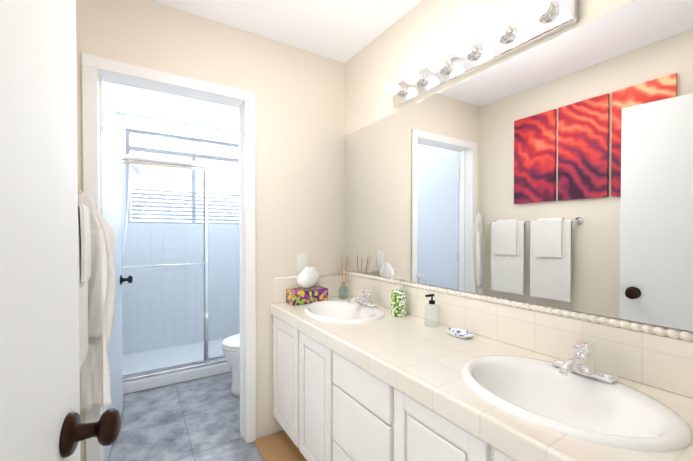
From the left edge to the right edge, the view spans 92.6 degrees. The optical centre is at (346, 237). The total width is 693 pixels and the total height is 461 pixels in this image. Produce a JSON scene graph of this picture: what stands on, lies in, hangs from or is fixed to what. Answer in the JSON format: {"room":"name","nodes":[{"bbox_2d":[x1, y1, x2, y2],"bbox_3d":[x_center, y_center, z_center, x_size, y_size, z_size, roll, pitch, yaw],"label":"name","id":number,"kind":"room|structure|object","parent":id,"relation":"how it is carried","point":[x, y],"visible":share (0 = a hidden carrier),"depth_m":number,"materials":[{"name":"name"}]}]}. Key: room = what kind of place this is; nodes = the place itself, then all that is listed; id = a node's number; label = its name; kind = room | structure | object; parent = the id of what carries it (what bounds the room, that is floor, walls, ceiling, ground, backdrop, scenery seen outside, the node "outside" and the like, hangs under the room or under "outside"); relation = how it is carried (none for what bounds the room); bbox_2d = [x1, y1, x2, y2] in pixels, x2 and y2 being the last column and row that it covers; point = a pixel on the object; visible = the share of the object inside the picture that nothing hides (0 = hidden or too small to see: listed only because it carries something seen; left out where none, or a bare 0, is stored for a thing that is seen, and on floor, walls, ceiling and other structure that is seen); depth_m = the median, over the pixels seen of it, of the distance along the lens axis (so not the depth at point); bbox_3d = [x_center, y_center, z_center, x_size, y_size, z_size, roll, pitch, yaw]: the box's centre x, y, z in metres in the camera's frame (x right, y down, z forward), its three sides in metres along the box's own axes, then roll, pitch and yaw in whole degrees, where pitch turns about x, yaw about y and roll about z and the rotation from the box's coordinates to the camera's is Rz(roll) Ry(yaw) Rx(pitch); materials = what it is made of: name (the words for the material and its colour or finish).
{"room":"bathroom","nodes":[
{"label":"bathroom","id":0,"kind":"room"},
{"bbox_2d":[125,128,238,145],"bbox_3d":[-1.705,-0.017,3.696,1.550,2.440,0.120,0,1,-32],"label":"wall","id":1,"kind":"structure","parent":0,"point":[175,135],"depth_m":3.52,"materials":[{"name":"white paint"}]},
{"bbox_2d":[116,112,239,354],"bbox_3d":[-1.459,-0.032,3.308,1.550,2.400,0.800,0,1,-32],"label":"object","id":2,"kind":"structure","parent":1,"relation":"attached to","point":[131,121],"depth_m":3.54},
{"bbox_2d":[122,164,144,264],"bbox_3d":[-1.975,-0.214,2.972,0.295,1.008,0.199,0,1,-32],"label":"shower head","id":3,"kind":"object","parent":2,"relation":"attached to","point":[133,166],"depth_m":3.00},
{"bbox_2d":[125,129,238,225],"bbox_3d":[-1.697,-0.617,3.676,1.250,0.960,0.113,0,1,-32],"label":"shower window","id":4,"kind":"structure","parent":1,"relation":"in","point":[143,145],"depth_m":3.63,"materials":[{"name":"white glass"}]},
{"bbox_2d":[107,371,282,460],"bbox_3d":[-0.465,1.252,1.746,1.800,0.050,4.770,0,1,-32],"label":"floor","id":5,"kind":"structure","parent":0,"point":[181,421],"depth_m":2.15,"materials":[{"name":"grey tile"}]},
{"bbox_2d":[122,338,230,394],"bbox_3d":[-1.432,1.165,3.280,1.550,0.085,0.900,0,1,-32],"label":"shower base","id":6,"kind":"object","parent":5,"relation":"on","point":[166,379],"depth_m":2.96,"materials":[{"name":"white ceramic"}]},
{"bbox_2d":[121,154,239,382],"bbox_3d":[-1.209,0.237,2.917,1.546,1.779,0.094,0,1,-32],"label":"shower doors","id":7,"kind":"structure","parent":6,"relation":"on","point":[203,167],"depth_m":2.79,"materials":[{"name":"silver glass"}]},
{"bbox_2d":[222,333,239,396],"bbox_3d":[-0.625,0.815,2.722,0.761,0.800,0.490,0,1,-32],"label":"toilet","id":8,"kind":"object","parent":5,"relation":"on","point":[231,348],"visible":0.15,"depth_m":2.52,"materials":[{"name":"white ceramic"}]},
{"bbox_2d":[254,430,306,460],"bbox_3d":[-0.045,1.226,1.369,0.205,0.012,1.585,0,1,-32],"label":"bath mat","id":9,"kind":"object","parent":5,"relation":"on","point":[279,446],"visible":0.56,"depth_m":1.91,"materials":[{"name":"brown fabric"}]},
{"bbox_2d":[273,303,510,460],"bbox_3d":[0.264,0.861,1.415,0.533,0.743,1.866,0,1,-32],"label":"bathroom vanity","id":10,"kind":"object","parent":5,"relation":"on","point":[361,373],"depth_m":1.34,"materials":[{"name":"white paint"}]},
{"bbox_2d":[271,299,692,460],"bbox_3d":[0.259,0.450,1.407,0.545,0.067,1.866,0,1,-32],"label":"countertop","id":11,"kind":"structure","parent":10,"relation":"on","point":[523,404],"depth_m":0.91,"materials":[{"name":"beige tile"}]},
{"bbox_2d":[286,267,327,305],"bbox_3d":[-0.248,0.297,2.093,0.240,0.218,0.120,0,1,-32],"label":"tissue box","id":12,"kind":"object","parent":11,"relation":"on","point":[307,292],"visible":1,"depth_m":2.06,"materials":[{"name":"multicoloured cardboard"}]},
{"bbox_2d":[336,254,350,298],"bbox_3d":[-0.021,0.260,2.190,0.096,0.290,0.120,0,1,-32],"label":"reed diffuser","id":13,"kind":"object","parent":11,"relation":"on","point":[344,289],"visible":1,"depth_m":2.20,"materials":[{"name":"green glass"}]},
{"bbox_2d":[391,277,405,316],"bbox_3d":[0.271,0.309,1.744,0.088,0.203,0.080,0,1,-32],"label":"soap dispenser","id":14,"kind":"object","parent":11,"relation":"on","point":[398,301],"visible":1,"depth_m":1.72,"materials":[{"name":"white plastic"}]},
{"bbox_2d":[424,294,439,327],"bbox_3d":[0.399,0.339,1.554,0.076,0.148,0.072,0,1,-32],"label":"soap pump","id":15,"kind":"object","parent":11,"relation":"on","point":[432,302],"visible":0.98,"depth_m":1.54,"materials":[{"name":"white"}]},
{"bbox_2d":[446,328,473,338],"bbox_3d":[0.478,0.406,1.403,0.084,0.018,0.130,0,1,-32],"label":"soap dish","id":16,"kind":"object","parent":11,"relation":"on","point":[460,333],"visible":1,"depth_m":1.41,"materials":[{"name":"white ceramic"}]},
{"bbox_2d":[76,0,344,460],"bbox_3d":[-0.658,0.004,1.998,2.000,2.440,0.120,0,1,-32],"label":"wall","id":17,"kind":"structure","parent":0,"point":[299,151],"depth_m":2.04,"materials":[{"name":"beige paint"}]},
{"bbox_2d":[78,190,115,412],"bbox_3d":[-1.188,0.288,1.528,0.208,1.018,0.084,0,1,-32],"label":"robe","id":18,"kind":"object","parent":17,"relation":"hanging from","point":[95,380],"visible":0.65,"depth_m":1.53,"materials":[{"name":"white fabric"}]},
{"bbox_2d":[102,86,132,460],"bbox_3d":[-1.433,0.205,2.007,0.179,2.013,0.699,0,1,-27],"label":"room door","id":19,"kind":"structure","parent":17,"relation":"attached to","point":[111,146],"depth_m":2.06,"materials":[{"name":"white paint"}]},
{"bbox_2d":[82,53,255,460],"bbox_3d":[-0.927,0.182,1.831,0.811,2.088,0.154,0,1,-32],"label":"door frame","id":20,"kind":"structure","parent":17,"relation":"attached to","point":[96,71],"depth_m":1.89,"materials":[{"name":"white paint"}]},
{"bbox_2d":[297,253,307,271],"bbox_3d":[-0.286,0.162,2.160,0.072,0.116,0.006,0,1,-32],"label":"outlet","id":21,"kind":"object","parent":17,"relation":"attached to","point":[302,262],"visible":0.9,"depth_m":2.16,"materials":[{"name":"white plastic"}]},
{"bbox_2d":[102,0,421,131],"bbox_3d":[-0.465,-1.242,1.714,1.800,0.060,4.770,0,1,-32],"label":"ceiling","id":22,"kind":"structure","parent":0,"point":[343,31],"depth_m":1.93,"materials":[{"name":"white paint"}]},
{"bbox_2d":[345,0,692,333],"bbox_3d":[0.595,0.011,1.475,0.100,2.440,2.105,0,1,-32],"label":"wall","id":23,"kind":"structure","parent":0,"point":[419,35],"depth_m":1.70,"materials":[{"name":"beige paint"}]},
{"bbox_2d":[385,0,577,108],"bbox_3d":[0.468,-0.779,1.447,0.133,0.120,0.910,0,1,-32],"label":"sconce","id":24,"kind":"object","parent":23,"relation":"attached to","point":[538,20],"visible":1,"depth_m":1.34,"materials":[{"name":"silver metal"}]},
{"bbox_2d":[345,0,692,330],"bbox_3d":[0.488,-0.231,1.541,0.006,0.939,1.861,0,1,-32],"label":"mirror","id":25,"kind":"object","parent":23,"relation":"attached to","point":[557,172],"visible":1,"depth_m":1.16,"materials":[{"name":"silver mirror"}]},
{"bbox_3d":[-0.764,0.022,0.614,0.100,2.440,2.105,0,1,-32],"label":"wall","id":26,"kind":"structure","parent":0,"visible":0},
{"bbox_2d":[78,202,90,369],"bbox_3d":[-0.966,0.176,1.130,0.106,0.618,0.718,0,1,-32],"label":"towel","id":27,"kind":"object","parent":26,"relation":"attached to","point":[84,252],"visible":0.27,"depth_m":1.25,"materials":[{"name":"white fabric"}]},
{"bbox_3d":[0.226,0.203,0.213,1.136,2.088,0.137,0,1,-32],"label":"door frame","id":28,"kind":"structure","parent":0,"visible":0},
{"bbox_2d":[0,0,120,460],"bbox_3d":[-0.406,0.224,0.315,0.196,2.018,0.729,0,1,-23],"label":"entry door","id":29,"kind":"structure","parent":28,"relation":"attached to","point":[40,419],"depth_m":0.51,"materials":[{"name":"white paint"}]}
]}

